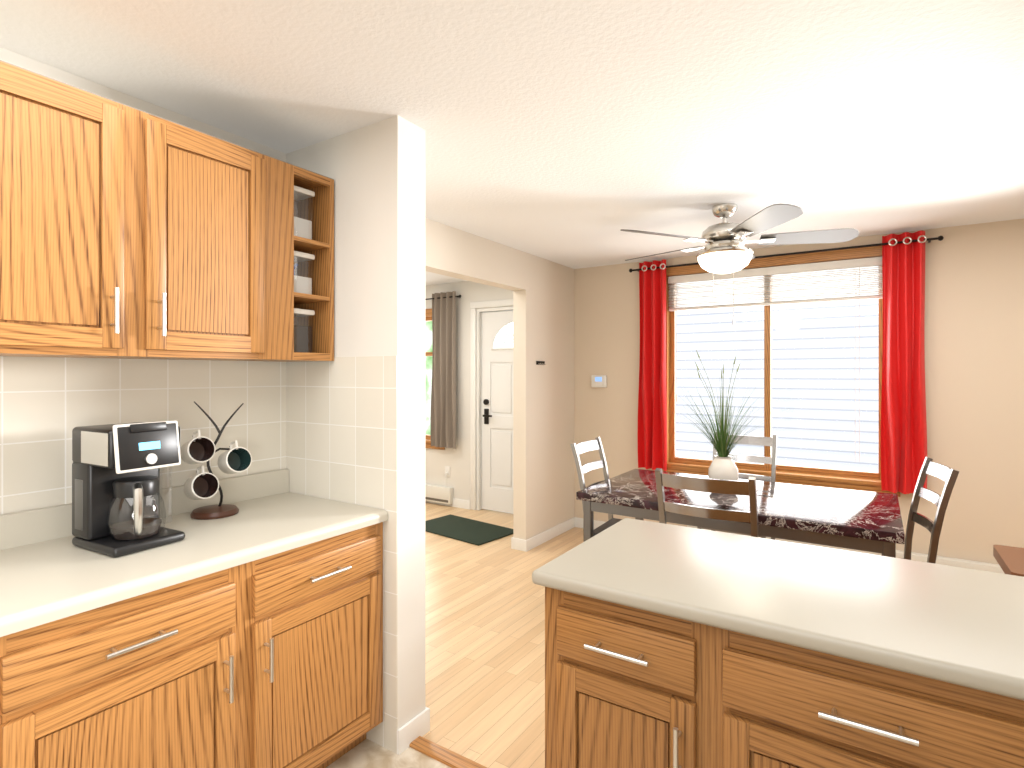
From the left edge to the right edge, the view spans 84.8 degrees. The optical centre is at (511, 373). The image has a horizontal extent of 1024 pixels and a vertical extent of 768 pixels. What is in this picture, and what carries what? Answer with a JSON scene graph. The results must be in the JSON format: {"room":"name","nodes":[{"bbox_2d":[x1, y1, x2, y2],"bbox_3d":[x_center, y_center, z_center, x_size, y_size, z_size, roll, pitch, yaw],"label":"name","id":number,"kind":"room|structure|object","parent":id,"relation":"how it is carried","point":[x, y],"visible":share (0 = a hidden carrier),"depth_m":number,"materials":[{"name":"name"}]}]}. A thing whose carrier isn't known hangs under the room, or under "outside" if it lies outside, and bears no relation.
{"room":"kitchen","nodes":[
{"label":"kitchen","id":0,"kind":"room"},
{"bbox_2d":[0,47,285,161],"bbox_3d":[-1.959,0.230,1.266,0.295,2.400,3.390,0,0,33],"label":"wall","id":1,"kind":"structure","parent":0,"point":[22,61],"depth_m":1.96,"materials":[{"name":"white paint"}]},
{"bbox_2d":[0,60,271,360],"bbox_3d":[-1.276,-0.421,1.722,0.337,0.742,0.918,0,0,33],"label":"upper cabinet","id":2,"kind":"object","parent":1,"relation":"attached to","point":[127,232],"depth_m":1.65,"materials":[{"name":"brown wood"}]},
{"bbox_2d":[0,356,285,514],"bbox_3d":[-1.875,0.682,1.119,0.005,1.495,3.235,0,0,33],"label":"tile","id":3,"kind":"structure","parent":1,"relation":"attached to","point":[48,405],"depth_m":1.93,"materials":[{"name":"beige tile"}]},
{"bbox_2d":[0,469,287,548],"bbox_3d":[-1.742,0.470,1.296,0.021,0.103,2.776,0,0,33],"label":"backsplash","id":4,"kind":"structure","parent":1,"relation":"attached to","point":[40,524],"depth_m":2.03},
{"bbox_2d":[272,157,303,361],"bbox_3d":[-1.006,-0.421,2.138,0.337,0.742,0.186,0,0,33],"label":"upper cabinet","id":5,"kind":"object","parent":1,"relation":"attached to","point":[285,175],"depth_m":2.10,"materials":[{"name":"brown wood"}]},
{"bbox_2d":[294,308,314,352],"bbox_3d":[-0.875,-0.165,2.261,0.110,0.192,0.110,0,0,33],"label":"canister","id":6,"kind":"object","parent":5,"relation":"in","point":[303,337],"depth_m":2.24,"materials":[{"name":"white plastic"}]},
{"bbox_2d":[294,185,314,239],"bbox_3d":[-0.875,-0.634,2.261,0.110,0.217,0.110,0,0,33],"label":"canister","id":7,"kind":"object","parent":5,"relation":"in","point":[302,227],"depth_m":2.25,"materials":[{"name":"white plastic"}]},
{"bbox_2d":[294,251,314,294],"bbox_3d":[-0.875,-0.398,2.261,0.110,0.177,0.110,0,0,33],"label":"canister","id":8,"kind":"object","parent":5,"relation":"in","point":[304,285],"depth_m":2.24,"materials":[{"name":"white plastic"}]},
{"bbox_2d":[286,115,424,728],"bbox_3d":[-0.671,0.230,2.359,0.675,2.400,0.155,0,0,33],"label":"wall","id":9,"kind":"structure","parent":0,"point":[375,172],"depth_m":2.19,"materials":[{"name":"white paint"}]},
{"bbox_2d":[286,356,397,753],"bbox_3d":[-0.713,0.682,2.290,0.670,1.495,0.005,0,0,33],"label":"tile backsplash","id":10,"kind":"object","parent":9,"relation":"attached to","point":[341,429],"visible":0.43,"depth_m":2.22,"materials":[{"name":"beige tile"}]},
{"bbox_2d":[404,707,429,734],"bbox_3d":[-0.618,1.385,2.425,0.683,0.090,0.013,0,0,33],"label":"baseboard","id":11,"kind":"structure","parent":9,"relation":"attached to","point":[413,729],"depth_m":2.20,"materials":[{"name":"white"}]},
{"bbox_2d":[326,739,450,767],"bbox_3d":[-0.082,1.455,-0.072,4.900,0.050,3.430,0,0,33],"label":"floor","id":12,"kind":"structure","parent":0,"point":[366,753],"depth_m":2.08,"materials":[{"name":"beige tile"}]},
{"bbox_2d":[0,625,19,767],"bbox_3d":[-1.518,0.994,1.094,0.617,0.868,0.664,0,0,33],"label":"base cabinet","id":13,"kind":"object","parent":12,"relation":"on","point":[9,638],"depth_m":1.21,"materials":[{"name":"brown wood"}]},
{"bbox_2d":[20,553,267,767],"bbox_3d":[-1.202,0.994,1.580,0.617,0.868,0.664,0,0,33],"label":"base cabinet","id":14,"kind":"object","parent":12,"relation":"on","point":[249,634],"depth_m":1.45,"materials":[{"name":"brown wood"}]},
{"bbox_2d":[0,493,387,628],"bbox_3d":[-1.489,0.539,1.132,0.625,0.038,2.776,0,0,33],"label":"countertop","id":15,"kind":"structure","parent":14,"relation":"on","point":[39,580],"depth_m":1.61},
{"bbox_2d":[72,420,184,556],"bbox_3d":[-1.152,0.333,1.719,0.279,0.372,0.248,0,0,33],"label":"coffee maker","id":16,"kind":"object","parent":15,"relation":"on","point":[116,495],"visible":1,"depth_m":1.65,"materials":[{"name":"black plastic"}]},
{"bbox_2d":[181,401,251,519],"bbox_3d":[-1.090,0.310,2.055,0.174,0.417,0.206,0,0,33],"label":"mug tree","id":17,"kind":"object","parent":15,"relation":"on","point":[201,449],"visible":1,"depth_m":2.05,"materials":[{"name":"brown wood"}]},
{"bbox_2d":[268,517,387,767],"bbox_3d":[-0.902,0.994,2.043,0.617,0.868,0.608,0,0,33],"label":"base cabinet","id":18,"kind":"object","parent":12,"relation":"on","point":[325,594],"depth_m":1.90,"materials":[{"name":"brown wood"}]},
{"bbox_2d":[545,590,731,767],"bbox_3d":[0.442,0.994,1.615,0.471,0.868,0.609,0,0,33],"label":"base cabinet","id":19,"kind":"object","parent":12,"relation":"on","point":[670,646],"depth_m":1.35,"materials":[{"name":"brown wood"}]},
{"bbox_2d":[532,518,1023,705],"bbox_3d":[1.227,0.539,1.104,2.386,0.038,0.660,0,0,33],"label":"countertop","id":20,"kind":"structure","parent":19,"relation":"on","point":[957,628],"depth_m":1.31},
{"bbox_2d":[732,634,1023,767],"bbox_3d":[0.856,0.994,1.346,0.683,0.868,0.609,0,0,33],"label":"base cabinet","id":21,"kind":"object","parent":12,"relation":"on","point":[791,709],"depth_m":1.11,"materials":[{"name":"brown wood"}]},
{"bbox_2d":[409,736,486,767],"bbox_3d":[-0.076,1.424,1.975,0.780,0.012,0.060,0,0,33],"label":"threshold","id":22,"kind":"object","parent":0,"point":[441,754],"depth_m":2.08,"materials":[{"name":"brown wood"}]},
{"bbox_2d":[425,218,573,539],"bbox_3d":[-0.289,0.230,3.998,0.120,2.400,3.010,0,0,33],"label":"wall","id":23,"kind":"structure","parent":0,"point":[542,289],"depth_m":4.62,"materials":[{"name":"beige paint"}]},
{"bbox_2d":[511,537,522,549],"bbox_3d":[0.249,1.385,4.921,0.043,0.090,0.873,0,0,33],"label":"baseboard","id":24,"kind":"structure","parent":23,"relation":"attached to","point":[517,544],"depth_m":4.54,"materials":[{"name":"white wood"}]},
{"bbox_2d":[536,361,545,364],"bbox_3d":[0.248,-0.085,4.683,0.033,0.030,0.125,0,0,33],"label":"wall hook","id":25,"kind":"object","parent":23,"relation":"attached to","point":[540,362],"visible":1,"depth_m":4.67,"materials":[{"name":"black metal"}]},
{"bbox_2d":[523,517,575,551],"bbox_3d":[0.345,1.385,4.847,0.017,0.090,0.853,0,0,33],"label":"baseboard","id":26,"kind":"structure","parent":23,"relation":"attached to","point":[528,544],"depth_m":4.79,"materials":[{"name":"white wood"}]},
{"bbox_2d":[423,502,582,767],"bbox_3d":[0.278,1.455,3.182,7.840,0.050,4.080,0,0,33],"label":"floor","id":27,"kind":"structure","parent":0,"point":[485,653],"depth_m":2.96,"materials":[{"name":"brown wood"}]},
{"bbox_2d":[425,514,512,545],"bbox_3d":[-0.447,1.423,5.131,0.900,0.013,0.540,0,0,40],"label":"doormat","id":28,"kind":"object","parent":27,"relation":"on","point":[470,531],"visible":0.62,"depth_m":5.08,"materials":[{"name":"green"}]},
{"bbox_2d":[570,437,622,535],"bbox_3d":[0.674,0.928,3.471,0.532,1.003,0.432,0,0,33],"label":"chair","id":29,"kind":"object","parent":27,"relation":"on","point":[578,449],"visible":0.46,"depth_m":3.59,"materials":[{"name":"grey wood"}]},
{"bbox_2d":[655,468,758,536],"bbox_3d":[0.943,0.928,2.591,0.415,1.003,0.526,0,0,33],"label":"chair","id":30,"kind":"object","parent":27,"relation":"on","point":[746,488],"visible":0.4,"depth_m":2.38,"materials":[{"name":"grey wood"}]},
{"bbox_2d":[697,432,776,539],"bbox_3d":[1.526,0.928,3.782,0.415,1.003,0.526,0,0,33],"label":"chair","id":31,"kind":"object","parent":27,"relation":"on","point":[759,440],"visible":0.29,"depth_m":3.90,"materials":[{"name":"grey wood"}]},
{"bbox_2d":[576,469,904,557],"bbox_3d":[1.249,1.050,3.135,1.520,0.759,0.920,0,0,33],"label":"dining table","id":32,"kind":"object","parent":27,"relation":"on","point":[868,521],"visible":0.69,"depth_m":2.86,"materials":[{"name":"stone"}]},
{"bbox_2d":[661,350,781,480],"bbox_3d":[1.188,0.264,3.212,0.832,0.810,0.896,0,0,33],"label":"potted plant","id":33,"kind":"object","parent":32,"relation":"on","point":[723,466],"visible":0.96,"depth_m":3.20,"materials":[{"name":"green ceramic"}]},
{"bbox_2d":[900,457,959,563],"bbox_3d":[1.829,0.928,2.758,0.526,1.004,0.415,0,0,23],"label":"chair","id":34,"kind":"object","parent":27,"relation":"on","point":[947,475],"visible":0.35,"depth_m":2.71,"materials":[{"name":"grey wood"}]},
{"bbox_2d":[993,545,1023,576],"bbox_3d":[1.961,1.052,1.946,0.400,0.755,0.380,0,0,33],"label":"stool","id":35,"kind":"object","parent":27,"relation":"on","point":[1010,560],"visible":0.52,"depth_m":2.05,"materials":[{"name":"brown"}]},
{"bbox_2d":[0,0,1023,285],"bbox_3d":[-0.430,-1.010,2.092,7.840,0.080,6.680,0,0,33],"label":"ceiling","id":36,"kind":"structure","parent":0,"point":[576,134],"depth_m":1.96,"materials":[{"name":"white paint"}]},
{"bbox_2d":[620,203,859,325],"bbox_3d":[1.262,-0.620,3.312,1.338,0.699,1.289,0,0,33],"label":"ceiling fan","id":37,"kind":"object","parent":36,"relation":"hanging from","point":[726,251],"visible":1,"depth_m":3.15,"materials":[{"name":"silver metal"}]},
{"bbox_2d":[425,219,1023,563],"bbox_3d":[1.345,0.230,4.826,7.840,2.400,0.160,0,0,33],"label":"wall","id":38,"kind":"structure","parent":0,"point":[974,333],"depth_m":3.73,"materials":[{"name":"beige paint"}]},
{"bbox_2d":[425,308,444,449],"bbox_3d":[-1.196,0.060,6.449,1.190,1.540,0.185,0,0,33],"label":"window","id":39,"kind":"structure","parent":38,"relation":"in","point":[428,314],"depth_m":6.19,"materials":[{"name":"brown wood"}]},
{"bbox_2d":[425,484,452,504],"bbox_3d":[-1.141,1.312,6.304,1.180,0.175,0.066,0,0,33],"label":"baseboard heater","id":40,"kind":"object","parent":38,"relation":"attached to","point":[439,494],"visible":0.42,"depth_m":6.04,"materials":[{"name":"white metal"}]},
{"bbox_2d":[425,291,460,448],"bbox_3d":[-1.176,-0.035,6.295,1.570,1.650,0.118,0,0,33],"label":"curtain","id":41,"kind":"object","parent":38,"relation":"attached to","point":[443,415],"visible":1,"depth_m":5.97,"materials":[{"name":"gray fabric"},{"name":"black metal"}]},
{"bbox_2d":[445,466,449,476],"bbox_3d":[-0.675,1.051,6.010,0.055,0.112,0.052,0,0,33],"label":"outlet","id":42,"kind":"object","parent":38,"relation":"attached to","point":[447,471],"visible":0.96,"depth_m":5.99,"materials":[{"name":"white plastic"}]},
{"bbox_2d":[425,498,469,509],"bbox_3d":[-1.164,1.385,6.351,1.730,0.090,0.013,0,0,33],"label":"baseboard","id":43,"kind":"structure","parent":38,"relation":"attached to","point":[459,503],"depth_m":5.96,"materials":[{"name":"white wood"}]},
{"bbox_2d":[470,299,512,513],"bbox_3d":[0.058,0.344,5.640,1.083,2.168,0.157,0,0,33],"label":"front door","id":44,"kind":"structure","parent":38,"relation":"in","point":[491,408],"depth_m":5.79,"materials":[{"name":"white wood"}]},
{"bbox_2d":[576,517,604,528],"bbox_3d":[2.530,1.385,3.951,4.660,0.090,0.017,0,0,33],"label":"baseboard","id":45,"kind":"structure","parent":38,"relation":"attached to","point":[579,521],"depth_m":5.17,"materials":[{"name":"white wood"}]},
{"bbox_2d":[591,375,606,387],"bbox_3d":[0.788,0.075,5.073,0.145,0.110,0.030,0,0,33],"label":"thermostat","id":46,"kind":"object","parent":38,"relation":"attached to","point":[599,381],"visible":1,"depth_m":5.06,"materials":[{"name":"white plastic"}]},
{"bbox_2d":[662,246,899,496],"bbox_3d":[1.997,-0.025,4.379,1.700,1.750,0.180,0,0,33],"label":"dining window","id":47,"kind":"structure","parent":38,"relation":"in","point":[767,268],"depth_m":4.31,"materials":[{"name":"brown wood"}]},
{"bbox_2d":[629,230,943,493],"bbox_3d":[1.930,-0.068,4.276,2.164,1.755,0.121,0,0,33],"label":"curtain","id":48,"kind":"object","parent":38,"relation":"attached to","point":[903,447],"visible":1,"depth_m":3.82,"materials":[{"name":"red fabric"}]},
{"bbox_2d":[687,525,1004,573],"bbox_3d":[2.729,1.310,3.789,3.050,0.180,0.071,0,0,33],"label":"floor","id":49,"kind":"structure","parent":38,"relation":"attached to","point":[971,564],"depth_m":3.69,"materials":[{"name":"white painted wood"}]},
{"label":"outside","id":50,"kind":"structure","parent":0,"visible":0},
{"bbox_2d":[676,266,878,472],"bbox_3d":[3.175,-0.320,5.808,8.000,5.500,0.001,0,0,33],"label":"window blinds","id":51,"kind":"object","parent":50,"point":[785,400],"depth_m":5.94,"materials":[{"name":"white plastic"}]},
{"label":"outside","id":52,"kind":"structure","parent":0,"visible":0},
{"bbox_2d":[425,321,431,434],"bbox_3d":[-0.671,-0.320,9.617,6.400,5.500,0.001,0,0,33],"label":"garden","id":53,"kind":"object","parent":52,"point":[428,359],"depth_m":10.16,"materials":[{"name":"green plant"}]}
]}

